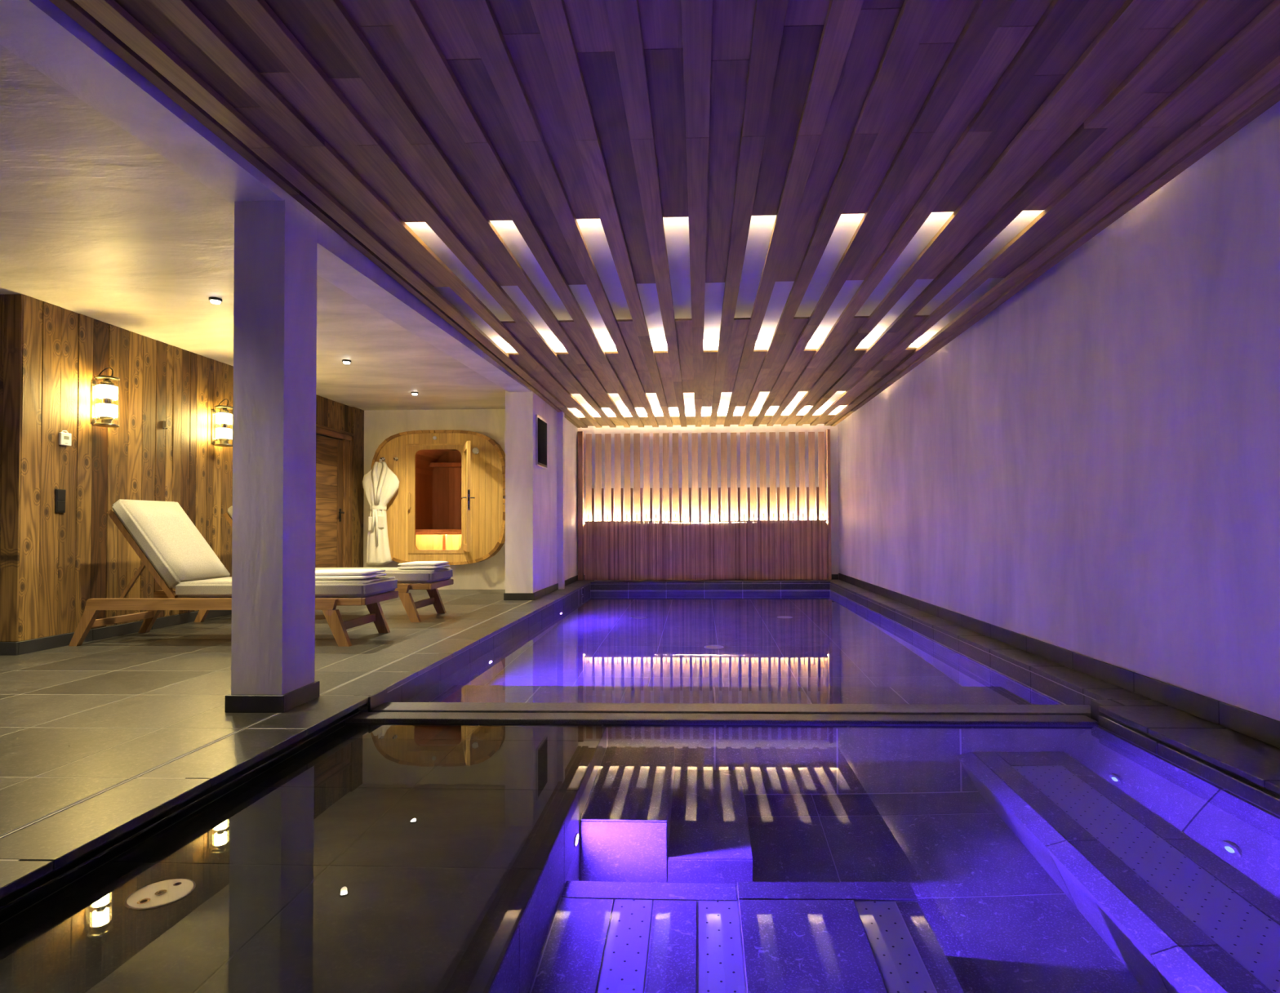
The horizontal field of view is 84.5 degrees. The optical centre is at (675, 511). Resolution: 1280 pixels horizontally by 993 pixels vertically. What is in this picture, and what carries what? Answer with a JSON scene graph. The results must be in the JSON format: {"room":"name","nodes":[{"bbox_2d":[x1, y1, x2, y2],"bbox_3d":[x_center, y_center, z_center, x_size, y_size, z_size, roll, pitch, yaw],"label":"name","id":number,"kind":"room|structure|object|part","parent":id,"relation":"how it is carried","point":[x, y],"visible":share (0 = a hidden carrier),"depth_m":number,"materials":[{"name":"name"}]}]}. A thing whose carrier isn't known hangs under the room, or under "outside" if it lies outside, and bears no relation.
{"room":"spa","nodes":[
{"label":"spa","id":0,"kind":"room"},
{"bbox_2d":[0,293,22,641],"bbox_3d":[-5.321,-0.288,5.077,1.429,2.590,0.220,0,-1,2],"label":"wall","id":1,"kind":"structure","parent":0,"point":[11,304],"depth_m":4.95,"materials":[{"name":"brown wood"}]},
{"bbox_2d":[17,294,364,641],"bbox_3d":[-4.630,-0.241,7.561,0.284,2.590,5.209,0,-1,2],"label":"wall","id":2,"kind":"structure","parent":0,"point":[73,557],"depth_m":5.68,"materials":[{"name":"brown wood"}]},
{"bbox_2d":[54,488,65,512],"bbox_3d":[-4.587,-0.080,5.249,0.016,0.175,0.080,0,-1,2],"label":"switch plate","id":3,"kind":"object","parent":2,"relation":"attached to","point":[60,494],"visible":1,"depth_m":5.24,"materials":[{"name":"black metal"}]},
{"bbox_2d":[58,430,71,445],"bbox_3d":[-4.585,-0.554,5.288,0.022,0.113,0.090,0,-1,2],"label":"thermostat","id":4,"kind":"object","parent":2,"relation":"attached to","point":[64,438],"visible":1,"depth_m":5.27,"materials":[{"name":"white plastic"}]},
{"bbox_2d":[90,367,119,427],"bbox_3d":[-4.494,-0.904,5.543,0.193,0.464,0.160,0,-1,2],"label":"wall lantern","id":5,"kind":"object","parent":2,"relation":"attached to","point":[106,409],"visible":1,"depth_m":5.52,"materials":[{"name":"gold metal"}]},
{"bbox_3d":[-4.583,-0.862,5.545,0.014,0.340,0.044,0,-1,2],"label":"wall plate","id":6,"kind":"part","parent":5,"relation":"part of","materials":[{"name":"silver metal"}]},
{"bbox_3d":[-4.535,-0.866,5.500,0.004,0.365,0.004,0,-1,2],"label":"guard rod","id":7,"kind":"part","parent":5,"relation":"part of","materials":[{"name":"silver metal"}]},
{"bbox_3d":[-4.477,-0.795,5.540,0.103,0.095,0.103,0,-1,2],"label":"lamp shade","id":8,"kind":"part","parent":5,"relation":"part of","materials":[{"name":"white glass"}]},
{"bbox_2d":[99,416,114,423],"bbox_3d":[-4.477,-0.718,5.538,0.090,0.054,0.090,0,-1,2],"label":"socket","id":9,"kind":"object","parent":5,"relation":"attached to","point":[104,420],"depth_m":5.51,"materials":[{"name":"brown metal"}]},
{"bbox_3d":[-4.478,-0.942,5.543,0.103,0.095,0.103,0,-1,2],"label":"lamp shade","id":10,"kind":"part","parent":5,"relation":"part of","materials":[{"name":"white glass"}]},
{"bbox_3d":[-4.424,-0.866,5.495,0.004,0.365,0.004,0,-1,2],"label":"guard rod","id":11,"kind":"part","parent":5,"relation":"part of","materials":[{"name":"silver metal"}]},
{"bbox_3d":[-4.418,-0.865,5.579,0.004,0.365,0.004,0,-1,2],"label":"guard rod","id":12,"kind":"part","parent":5,"relation":"part of","materials":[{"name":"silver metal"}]},
{"bbox_2d":[0,609,231,655],"bbox_3d":[-4.825,1.008,7.425,0.650,0.090,5.043,0,-1,2],"label":"baseboard","id":13,"kind":"structure","parent":2,"relation":"attached to","point":[6,648],"depth_m":5.57,"materials":[{"name":"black tile"}]},
{"bbox_3d":[-4.909,0.957,4.914,0.650,0.090,0.017,0,-1,2],"label":"skirting stone","id":14,"kind":"part","parent":13,"relation":"part of","materials":[{"name":"black stone"}]},
{"bbox_3d":[-4.583,0.962,5.213,0.018,0.090,0.598,0,-1,2],"label":"skirting stone","id":15,"kind":"part","parent":13,"relation":"part of","materials":[{"name":"black stone"}]},
{"bbox_3d":[-4.563,0.974,5.812,0.018,0.090,0.598,0,-1,2],"label":"skirting stone","id":16,"kind":"part","parent":13,"relation":"part of","materials":[{"name":"black stone"}]},
{"bbox_3d":[-4.543,0.986,6.412,0.018,0.090,0.598,0,-1,2],"label":"skirting stone","id":17,"kind":"part","parent":13,"relation":"part of","materials":[{"name":"black stone"}]},
{"bbox_3d":[-4.523,0.998,7.011,0.018,0.090,0.598,0,-1,2],"label":"skirting stone","id":18,"kind":"part","parent":13,"relation":"part of","materials":[{"name":"black stone"}]},
{"bbox_2d":[162,420,167,429],"bbox_3d":[-4.548,-0.772,6.275,0.031,0.070,0.035,0,-1,2],"label":"wall hook","id":19,"kind":"object","parent":2,"relation":"attached to","point":[163,422],"visible":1,"depth_m":6.27,"materials":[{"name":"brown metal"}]},
{"bbox_3d":[-4.561,-0.772,6.275,0.006,0.070,0.035,0,-1,2],"label":"plate","id":20,"kind":"part","parent":19,"relation":"part of","materials":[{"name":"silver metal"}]},
{"bbox_2d":[211,398,232,446],"bbox_3d":[-4.448,-0.877,6.912,0.193,0.464,0.160,0,-1,2],"label":"wall lantern","id":21,"kind":"object","parent":2,"relation":"attached to","point":[224,415],"visible":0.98,"depth_m":6.88,"materials":[{"name":"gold metal"}]},
{"bbox_3d":[-4.538,-0.834,6.914,0.014,0.340,0.044,0,-1,2],"label":"wall plate","id":22,"kind":"part","parent":21,"relation":"part of","materials":[{"name":"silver metal"}]},
{"bbox_2d":[218,437,229,443],"bbox_3d":[-4.431,-0.690,6.907,0.090,0.054,0.090,0,-1,2],"label":"socket","id":23,"kind":"object","parent":21,"relation":"attached to","point":[222,440],"depth_m":6.88,"materials":[{"name":"brown metal"}]},
{"bbox_3d":[-4.432,-0.914,6.912,0.103,0.095,0.103,0,-1,2],"label":"lamp shade","id":24,"kind":"part","parent":21,"relation":"part of","materials":[{"name":"white glass"}]},
{"bbox_3d":[-4.431,-0.767,6.909,0.103,0.095,0.103,0,-1,2],"label":"lamp shade","id":25,"kind":"part","parent":21,"relation":"part of","materials":[{"name":"white glass"}]},
{"bbox_3d":[-4.378,-0.839,6.864,0.004,0.365,0.004,0,-1,2],"label":"guard rod","id":26,"kind":"part","parent":21,"relation":"part of","materials":[{"name":"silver metal"}]},
{"bbox_2d":[315,434,344,567],"bbox_3d":[-4.452,0.052,8.954,0.103,2.040,1.040,0,-1,2],"label":"door","id":27,"kind":"structure","parent":2,"relation":"in","point":[329,451],"depth_m":9.09,"materials":[{"name":"brown wood"}]},
{"bbox_3d":[-4.452,0.045,9.350,0.011,0.170,0.040,0,-1,2],"label":"handle","id":28,"kind":"part","parent":27,"relation":"part of","materials":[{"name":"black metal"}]},
{"bbox_2d":[315,423,354,567],"bbox_3d":[-4.461,-0.005,8.991,0.065,2.155,1.310,0,-1,2],"label":"trim","id":29,"kind":"structure","parent":2,"relation":"attached to","point":[346,437],"depth_m":9.50,"materials":[{"name":"brown wood"}]},
{"bbox_3d":[-4.475,-1.013,9.012,0.046,0.068,1.270,0,-1,2],"label":"rail","id":30,"kind":"part","parent":29,"relation":"part of","materials":[{"name":"brown wood"}]},
{"bbox_3d":[-4.465,-1.065,9.012,0.065,0.034,1.310,0,-1,2],"label":"cornice","id":31,"kind":"part","parent":29,"relation":"part of","materials":[{"name":"brown wood"}]},
{"bbox_2d":[0,44,505,409],"bbox_3d":[-4.080,-1.628,4.372,4.370,0.150,11.600,0,-1,2],"label":"ceiling","id":32,"kind":"structure","parent":0,"point":[95,223],"depth_m":4.30,"materials":[{"name":"paint"}]},
{"bbox_2d":[0,0,316,223],"bbox_3d":[-2.111,-1.721,1.109,0.275,0.335,5.205,0,-1,2],"label":"ceiling beam","id":33,"kind":"structure","parent":32,"relation":"attached to","point":[37,32],"depth_m":2.59,"materials":[{"name":"paint"}]},
{"bbox_2d":[208,297,222,303],"bbox_3d":[-3.330,-1.527,5.096,0.084,0.030,0.084,0,-1,2],"label":"recessed light","id":34,"kind":"object","parent":32,"relation":"in","point":[213,300],"visible":1,"depth_m":5.07,"materials":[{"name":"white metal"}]},
{"bbox_2d":[342,359,351,364],"bbox_3d":[-3.267,-1.489,6.994,0.084,0.030,0.084,0,-1,2],"label":"recessed light","id":35,"kind":"object","parent":32,"relation":"in","point":[344,361],"visible":1,"depth_m":6.97,"materials":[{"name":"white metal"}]},
{"bbox_2d":[316,217,531,391],"bbox_3d":[-1.944,-1.578,6.089,0.275,0.420,4.765,0,-1,2],"label":"ceiling beam","id":36,"kind":"structure","parent":32,"relation":"attached to","point":[339,262],"depth_m":4.82,"materials":[{"name":"paint"}]},
{"bbox_2d":[0,580,781,860],"bbox_3d":[-1.789,1.115,5.001,8.480,0.250,13.120,0,-1,2],"label":"floor","id":37,"kind":"structure","parent":0,"point":[77,722],"depth_m":3.79,"materials":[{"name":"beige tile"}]},
{"bbox_2d":[68,498,398,646],"bbox_3d":[-3.419,0.458,5.589,2.228,1.102,0.700,0,-1,2],"label":"sun lounger","id":38,"kind":"object","parent":37,"relation":"on","point":[162,534],"visible":0.76,"depth_m":5.34,"materials":[{"name":"white fabric"}]},
{"bbox_3d":[-4.437,0.873,5.287,0.210,0.269,0.045,0,-1,2],"label":"leg","id":39,"kind":"part","parent":38,"relation":"part of","materials":[{"name":"brown wood"}]},
{"bbox_3d":[-4.055,0.328,5.354,0.539,0.696,0.032,0,-1,2],"label":"frame","id":40,"kind":"part","parent":38,"relation":"part of","materials":[{"name":"brown wood"}]},
{"bbox_3d":[-4.415,0.886,5.942,0.210,0.269,0.045,0,-1,2],"label":"leg","id":41,"kind":"part","parent":38,"relation":"part of","materials":[{"name":"brown wood"}]},
{"bbox_3d":[-3.446,0.704,5.913,1.910,0.083,0.045,0,-1,2],"label":"rail","id":42,"kind":"part","parent":38,"relation":"part of","materials":[{"name":"brown wood"}]},
{"bbox_2d":[111,498,230,588],"bbox_3d":[-4.001,0.249,5.618,0.116,0.800,0.600,-37,-2,1],"label":"cushion","id":43,"kind":"object","parent":38,"relation":"on","point":[166,537],"depth_m":5.47,"materials":[{"name":"white fabric"}]},
{"bbox_3d":[-3.468,0.691,5.258,1.910,0.083,0.045,0,-1,2],"label":"rail","id":44,"kind":"part","parent":38,"relation":"part of","materials":[{"name":"brown wood"}]},
{"bbox_3d":[-3.082,0.678,5.294,1.480,0.057,0.028,0,-1,2],"label":"seat frame","id":45,"kind":"part","parent":38,"relation":"part of","materials":[{"name":"brown wood"}]},
{"bbox_2d":[175,576,397,597],"bbox_3d":[-3.043,0.591,5.579,1.460,0.120,0.600,0,-1,2],"label":"seat cushion","id":46,"kind":"object","parent":38,"relation":"on","point":[192,586],"depth_m":5.30,"materials":[{"name":"white fabric"}]},
{"bbox_3d":[-2.510,0.863,5.223,0.205,0.269,0.045,0,-1,2],"label":"leg","id":47,"kind":"part","parent":38,"relation":"part of","materials":[{"name":"brown wood"}]},
{"bbox_2d":[315,568,386,579],"bbox_3d":[-2.655,0.497,5.588,0.575,0.064,0.354,0,-1,2],"label":"folded towel","id":48,"kind":"object","parent":38,"relation":"on","point":[325,574],"visible":0.8,"depth_m":5.42,"materials":[{"name":"white fabric"}]},
{"bbox_3d":[-2.489,0.876,5.878,0.205,0.269,0.045,0,-1,2],"label":"leg","id":49,"kind":"part","parent":38,"relation":"part of","materials":[{"name":"brown wood"}]},
{"bbox_3d":[-2.319,0.679,5.548,0.028,0.055,0.586,0,-1,2],"label":"rail","id":50,"kind":"part","parent":38,"relation":"part of","materials":[{"name":"brown wood"}]},
{"bbox_2d":[0,600,530,838],"bbox_3d":[-1.848,0.984,4.380,0.017,0.015,8.070,0,-1,2],"label":"drain slot","id":51,"kind":"object","parent":37,"relation":"in","point":[530,600],"visible":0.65,"depth_m":2.69,"materials":[{"name":"black metal"}]},
{"bbox_2d":[224,199,319,712],"bbox_3d":[-2.003,-0.274,3.530,0.287,2.470,0.318,0,-1,2],"label":"column","id":52,"kind":"structure","parent":37,"relation":"on","point":[273,638],"depth_m":3.40,"materials":[{"name":"paint"}]},
{"bbox_3d":[-2.003,0.916,3.355,0.287,0.082,0.016,0,-1,2],"label":"skirting","id":53,"kind":"part","parent":52,"relation":"part of","materials":[{"name":"black stone"}]},
{"bbox_3d":[-1.862,0.919,3.508,0.016,0.082,0.300,0,-1,2],"label":"skirting","id":54,"kind":"part","parent":52,"relation":"part of","materials":[{"name":"black stone"}]},
{"bbox_2d":[194,505,453,622],"bbox_3d":[-3.376,0.484,6.898,2.228,1.102,0.700,0,-1,2],"label":"sun lounger","id":55,"kind":"object","parent":37,"relation":"on","point":[429,580],"visible":0.3,"depth_m":6.59,"materials":[{"name":"brown wood"}]},
{"bbox_3d":[-4.393,0.899,6.596,0.210,0.269,0.045,0,-1,2],"label":"leg","id":56,"kind":"part","parent":55,"relation":"part of","materials":[{"name":"brown wood"}]},
{"bbox_3d":[-4.011,0.354,6.663,0.539,0.696,0.032,0,-1,2],"label":"frame","id":57,"kind":"part","parent":55,"relation":"part of","materials":[{"name":"brown wood"}]},
{"bbox_2d":[227,505,232,518],"bbox_3d":[-3.958,0.275,6.927,0.116,0.800,0.600,-37,-2,1],"label":"cushion","id":58,"kind":"object","parent":55,"relation":"on","point":[230,509],"depth_m":6.64,"materials":[{"name":"white fabric"}]},
{"bbox_2d":[315,567,452,582],"bbox_3d":[-2.999,0.617,6.888,1.460,0.120,0.600,0,-1,2],"label":"seat cushion","id":59,"kind":"object","parent":55,"relation":"on","point":[440,575],"depth_m":6.62,"materials":[{"name":"white fabric"}]},
{"bbox_3d":[-3.425,0.717,6.567,1.910,0.083,0.045,0,-1,2],"label":"rail","id":60,"kind":"part","parent":55,"relation":"part of","materials":[{"name":"brown wood"}]},
{"bbox_3d":[-2.467,0.889,6.532,0.205,0.269,0.045,0,-1,2],"label":"leg","id":61,"kind":"part","parent":55,"relation":"part of","materials":[{"name":"brown wood"}]},
{"bbox_3d":[-3.038,0.704,6.603,1.480,0.057,0.028,0,-1,2],"label":"seat frame","id":62,"kind":"part","parent":55,"relation":"part of","materials":[{"name":"brown wood"}]},
{"bbox_2d":[397,560,449,568],"bbox_3d":[-2.459,0.523,6.892,0.380,0.062,0.353,0,-1,2],"label":"folded towel","id":63,"kind":"object","parent":55,"relation":"on","point":[417,564],"visible":1,"depth_m":6.73,"materials":[{"name":"white fabric"}]},
{"bbox_3d":[-2.445,0.903,7.186,0.205,0.269,0.045,0,-1,2],"label":"leg","id":64,"kind":"part","parent":55,"relation":"part of","materials":[{"name":"brown wood"}]},
{"bbox_3d":[-2.275,0.705,6.857,0.028,0.055,0.586,0,-1,2],"label":"rail","id":65,"kind":"part","parent":55,"relation":"part of","materials":[{"name":"brown wood"}]},
{"bbox_2d":[505,390,577,592],"bbox_3d":[-1.819,-0.177,10.067,0.335,2.740,3.250,0,-1,2],"label":"wall pier","id":66,"kind":"object","parent":37,"relation":"on","point":[531,489],"visible":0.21,"depth_m":8.47,"materials":[{"name":"paint"}]},
{"bbox_2d":[503,574,577,599],"bbox_3d":[-1.814,1.049,9.985,0.368,0.085,3.163,0,-1,2],"label":"baseboard","id":67,"kind":"object","parent":66,"relation":"attached to","point":[507,596],"visible":0.85,"depth_m":8.49,"materials":[{"name":"black stone"}]},
{"bbox_3d":[-1.867,1.017,8.410,0.368,0.085,0.012,0,-1,2],"label":"skirting stone","id":68,"kind":"part","parent":67,"relation":"part of","materials":[{"name":"black stone"}]},
{"bbox_3d":[-1.681,1.022,8.712,0.018,0.085,0.598,0,-1,2],"label":"skirting stone","id":69,"kind":"part","parent":67,"relation":"part of","materials":[{"name":"black stone"}]},
{"bbox_3d":[-1.661,1.034,9.312,0.018,0.085,0.598,0,-1,2],"label":"skirting stone","id":70,"kind":"part","parent":67,"relation":"part of","materials":[{"name":"black stone"}]},
{"bbox_3d":[-1.641,1.046,9.911,0.018,0.085,0.598,0,-1,2],"label":"skirting stone","id":71,"kind":"part","parent":67,"relation":"part of","materials":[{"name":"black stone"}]},
{"bbox_3d":[-1.621,1.058,10.511,0.018,0.085,0.598,0,-1,2],"label":"skirting stone","id":72,"kind":"part","parent":67,"relation":"part of","materials":[{"name":"black stone"}]},
{"bbox_3d":[-1.601,1.071,11.110,0.018,0.085,0.598,0,-1,2],"label":"skirting stone","id":73,"kind":"part","parent":67,"relation":"part of","materials":[{"name":"black stone"}]},
{"bbox_2d":[535,413,546,468],"bbox_3d":[-1.680,-0.873,8.850,0.031,0.620,0.540,0,-1,2],"label":"television","id":74,"kind":"object","parent":66,"relation":"attached to","point":[540,423],"visible":1,"depth_m":8.75,"materials":[{"name":"black metal"}]},
{"bbox_2d":[386,582,1095,705],"bbox_3d":[0.394,1.634,5.183,3.975,1.300,11.850,0,-1,2],"label":"swimming pool","id":75,"kind":"object","parent":37,"relation":"in","point":[1061,694],"visible":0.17,"depth_m":5.73,"materials":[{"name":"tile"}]},
{"bbox_2d":[0,707,362,911],"bbox_3d":[-1.714,1.016,1.548,0.060,0.137,4.220,0,-1,2],"label":"pool edge","id":76,"kind":"object","parent":75,"relation":"attached to","point":[32,887],"visible":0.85,"depth_m":2.24,"materials":[{"name":"black stone"}]},
{"bbox_2d":[0,579,592,898],"bbox_3d":[-1.653,1.019,5.802,0.272,0.028,11.490,0,-1,2],"label":"pool coping","id":77,"kind":"object","parent":75,"relation":"on","point":[48,844],"visible":0.95,"depth_m":2.55,"materials":[{"name":"stone"}]},
{"bbox_2d":[0,721,1279,992],"bbox_3d":[0.127,0.998,1.417,3.700,0.001,4.080,0,-1,2],"label":"water","id":78,"kind":"object","parent":75,"relation":"in","point":[364,856],"visible":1,"depth_m":1.95,"materials":[{"name":"liquid"}]},
{"bbox_2d":[590,579,830,583],"bbox_3d":[0.547,1.120,11.203,3.759,0.030,0.290,0,-1,2],"label":"pool coping","id":79,"kind":"object","parent":75,"relation":"on","point":[785,581],"visible":0.99,"depth_m":11.08,"materials":[{"name":"stone"}]},
{"bbox_2d":[405,590,1061,704],"bbox_3d":[0.420,1.169,7.403,3.764,0.001,7.309,0,-1,2],"label":"water","id":80,"kind":"object","parent":75,"relation":"in","point":[722,646],"visible":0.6,"depth_m":5.37,"materials":[{"name":"blue liquid"}]},
{"bbox_2d":[345,688,1124,724],"bbox_3d":[0.271,1.035,3.610,3.830,0.174,0.325,0,-1,2],"label":"crossbar","id":81,"kind":"object","parent":75,"relation":"attached to","point":[378,709],"visible":0.67,"depth_m":3.58,"materials":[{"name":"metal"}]},
{"bbox_2d":[826,579,1151,700],"bbox_3d":[2.415,1.036,7.474,0.218,0.030,7.894,0,-1,2],"label":"pool coping","id":82,"kind":"object","parent":75,"relation":"on","point":[1095,688],"visible":0.98,"depth_m":4.76,"materials":[{"name":"stone"}]},
{"bbox_2d":[1097,699,1279,814],"bbox_3d":[2.158,0.962,1.669,0.343,0.115,3.719,0,-1,2],"label":"pool coping","id":83,"kind":"object","parent":75,"relation":"on","point":[1246,766],"visible":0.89,"depth_m":2.83,"materials":[{"name":"stone"}]},
{"bbox_2d":[363,408,564,589],"bbox_3d":[-3.121,-0.224,9.976,3.100,2.640,0.120,0,-1,2],"label":"wall","id":84,"kind":"structure","parent":0,"point":[379,424],"depth_m":9.93,"materials":[{"name":"paint"}]},
{"bbox_2d":[369,429,505,564],"bbox_3d":[-3.252,-0.176,10.688,1.900,1.870,2.005,0,-1,2],"label":"barrel sauna","id":85,"kind":"object","parent":84,"relation":"attached to","point":[425,511],"visible":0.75,"depth_m":9.76,"materials":[{"name":"brown wood"}]},
{"bbox_3d":[-3.672,-0.146,9.710,0.023,0.240,0.023,1,-2,-43],"label":"door handle","id":86,"kind":"part","parent":85,"relation":"part of","materials":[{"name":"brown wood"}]},
{"bbox_3d":[-3.305,-0.170,9.753,0.785,1.495,0.040,0,-1,2],"label":"door frame","id":87,"kind":"part","parent":85,"relation":"part of","materials":[{"name":"brown wood"}]},
{"bbox_3d":[-3.238,0.296,11.036,1.600,0.045,0.850,0,-1,2],"label":"bench seat","id":88,"kind":"part","parent":85,"relation":"part of","materials":[{"name":"brown wood"}]},
{"bbox_3d":[-3.503,0.503,10.690,0.050,0.380,0.050,0,-1,2],"label":"bench post","id":89,"kind":"part","parent":85,"relation":"part of","materials":[{"name":"brown wood"}]},
{"bbox_3d":[-3.227,-0.767,11.532,1.600,0.070,0.200,0,-1,2],"label":"shelf rail","id":90,"kind":"part","parent":85,"relation":"part of","materials":[{"name":"brown wood"}]},
{"bbox_2d":[461,440,475,551],"bbox_3d":[-2.780,-0.192,9.382,0.170,1.430,0.705,0,-1,-21],"label":"door leaf","id":91,"kind":"structure","parent":85,"relation":"attached to","point":[466,497],"depth_m":9.38,"materials":[{"name":"brown wood"}]},
{"bbox_3d":[-2.778,0.478,9.370,0.042,0.090,0.558,0,-1,-21],"label":"rail","id":92,"kind":"part","parent":91,"relation":"part of","materials":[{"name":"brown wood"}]},
{"bbox_3d":[-2.784,-0.862,9.398,0.042,0.090,0.558,0,-1,-21],"label":"rail","id":93,"kind":"part","parent":91,"relation":"part of","materials":[{"name":"brown wood"}]},
{"bbox_2d":[471,447,479,454],"bbox_3d":[-2.757,-0.841,9.720,0.100,0.100,0.032,0,-1,2],"label":"thermometer","id":94,"kind":"object","parent":85,"relation":"attached to","point":[475,451],"visible":1,"depth_m":9.71,"materials":[{"name":"silver metal"}]},
{"bbox_2d":[577,423,839,580],"bbox_3d":[0.629,0.363,11.601,4.480,4.500,0.200,0,-1,2],"label":"wall","id":95,"kind":"structure","parent":0,"point":[806,428],"depth_m":11.52,"materials":[{"name":"paint"}]},
{"bbox_2d":[577,428,831,580],"bbox_3d":[0.463,-0.107,11.449,4.096,2.426,0.128,0,-1,2],"label":"slatted panel","id":96,"kind":"object","parent":95,"relation":"attached to","point":[751,548],"visible":1,"depth_m":11.42,"materials":[{"name":"brown wood"}]},
{"bbox_3d":[-1.543,-0.096,11.516,0.082,2.426,0.128,0,-1,2],"label":"post","id":97,"kind":"part","parent":96,"relation":"part of","materials":[{"name":"brown wood"}]},
{"bbox_3d":[0.484,0.610,11.414,3.960,0.800,0.013,0,-1,2],"label":"rail","id":98,"kind":"part","parent":96,"relation":"part of","materials":[{"name":"brown wood"}]},
{"bbox_3d":[2.486,-0.117,11.382,0.048,2.426,0.128,0,-1,2],"label":"post","id":99,"kind":"part","parent":96,"relation":"part of","materials":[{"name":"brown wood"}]},
{"bbox_2d":[583,573,838,579],"bbox_3d":[0.526,1.069,11.484,4.245,0.085,0.012,0,-1,2],"label":"baseboard","id":100,"kind":"structure","parent":95,"relation":"attached to","point":[834,576],"depth_m":11.41,"materials":[{"name":"black stone"}]},
{"bbox_2d":[404,209,1044,417],"bbox_3d":[0.386,-1.729,5.086,4.510,0.180,13.320,0,-1,2],"label":"ceiling","id":101,"kind":"structure","parent":0,"point":[761,227],"depth_m":5.23,"materials":[{"name":"white paint"}]},
{"bbox_2d":[48,0,1279,427],"bbox_3d":[0.278,-1.554,5.066,4.165,0.125,12.680,0,-1,2],"label":"ceiling","id":102,"kind":"structure","parent":101,"relation":"hanging from","point":[455,117],"depth_m":2.90,"materials":[{"name":"brown wood"}]},
{"bbox_2d":[506,346,915,353],"bbox_3d":[0.326,-1.535,6.725,3.900,0.019,0.028,0,-1,2],"label":"light strip","id":103,"kind":"object","parent":102,"relation":"attached to","point":[908,347],"visible":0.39,"depth_m":6.71,"materials":[{"name":"silver metal"}]},
{"bbox_2d":[838,100,1279,748],"bbox_3d":[2.548,0.220,4.974,0.200,4.500,13.320,0,-1,2],"label":"wall","id":104,"kind":"structure","parent":0,"point":[1091,467],"depth_m":3.80,"materials":[{"name":"paint"}]},
{"bbox_2d":[838,573,1279,747],"bbox_3d":[2.469,0.934,5.763,0.017,0.104,11.320,0,-1,2],"label":"baseboard","id":105,"kind":"structure","parent":104,"relation":"attached to","point":[1263,728],"depth_m":3.77,"materials":[{"name":"black stone"}]},
{"bbox_3d":[2.647,1.042,11.129,0.014,0.103,0.537,0,-1,2],"label":"skirting stone","id":106,"kind":"part","parent":105,"relation":"part of","materials":[{"name":"black stone"}]},
{"bbox_3d":[2.627,1.030,10.559,0.014,0.103,0.597,0,-1,2],"label":"skirting stone","id":107,"kind":"part","parent":105,"relation":"part of","materials":[{"name":"black stone"}]},
{"bbox_3d":[2.607,1.018,9.960,0.014,0.103,0.597,0,-1,2],"label":"skirting stone","id":108,"kind":"part","parent":105,"relation":"part of","materials":[{"name":"black stone"}]},
{"bbox_3d":[2.587,1.006,9.360,0.014,0.103,0.597,0,-1,2],"label":"skirting stone","id":109,"kind":"part","parent":105,"relation":"part of","materials":[{"name":"black stone"}]},
{"bbox_3d":[2.567,0.994,8.761,0.014,0.103,0.597,0,-1,2],"label":"skirting stone","id":110,"kind":"part","parent":105,"relation":"part of","materials":[{"name":"black stone"}]},
{"bbox_3d":[2.547,0.982,8.161,0.014,0.103,0.597,0,-1,2],"label":"skirting stone","id":111,"kind":"part","parent":105,"relation":"part of","materials":[{"name":"black stone"}]},
{"bbox_3d":[2.527,0.970,7.562,0.014,0.103,0.597,0,-1,2],"label":"skirting stone","id":112,"kind":"part","parent":105,"relation":"part of","materials":[{"name":"black stone"}]},
{"bbox_3d":[2.507,0.958,6.962,0.014,0.103,0.597,0,-1,2],"label":"skirting stone","id":113,"kind":"part","parent":105,"relation":"part of","materials":[{"name":"black stone"}]},
{"bbox_3d":[2.487,0.946,6.363,0.014,0.103,0.597,0,-1,2],"label":"skirting stone","id":114,"kind":"part","parent":105,"relation":"part of","materials":[{"name":"black stone"}]},
{"bbox_3d":[2.467,0.934,5.763,0.014,0.103,0.597,0,-1,2],"label":"skirting stone","id":115,"kind":"part","parent":105,"relation":"part of","materials":[{"name":"black stone"}]},
{"bbox_3d":[2.447,0.921,5.164,0.014,0.103,0.597,0,-1,2],"label":"skirting stone","id":116,"kind":"part","parent":105,"relation":"part of","materials":[{"name":"black stone"}]},
{"bbox_3d":[2.427,0.909,4.564,0.014,0.103,0.597,0,-1,2],"label":"skirting stone","id":117,"kind":"part","parent":105,"relation":"part of","materials":[{"name":"black stone"}]},
{"bbox_3d":[2.407,0.897,3.965,0.014,0.103,0.597,0,-1,2],"label":"skirting stone","id":118,"kind":"part","parent":105,"relation":"part of","materials":[{"name":"black stone"}]},
{"bbox_3d":[2.387,0.885,3.365,0.014,0.103,0.597,0,-1,2],"label":"skirting stone","id":119,"kind":"part","parent":105,"relation":"part of","materials":[{"name":"black stone"}]},
{"bbox_3d":[2.367,0.873,2.765,0.014,0.103,0.597,0,-1,2],"label":"skirting stone","id":120,"kind":"part","parent":105,"relation":"part of","materials":[{"name":"black stone"}]},
{"bbox_3d":[-4.056,-0.729,9.747,0.056,0.055,0.059,0,-1,2],"label":"robe hook","id":121,"kind":"object","parent":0,"visible":0},
{"bbox_2d":[362,458,399,564],"bbox_3d":[-4.046,0.004,9.658,0.512,1.460,0.162,0,-1,2],"label":"bathrobe","id":122,"kind":"object","parent":121,"relation":"hanging from","point":[380,483],"visible":1,"depth_m":9.61,"materials":[{"name":"white fabric"}]}
]}

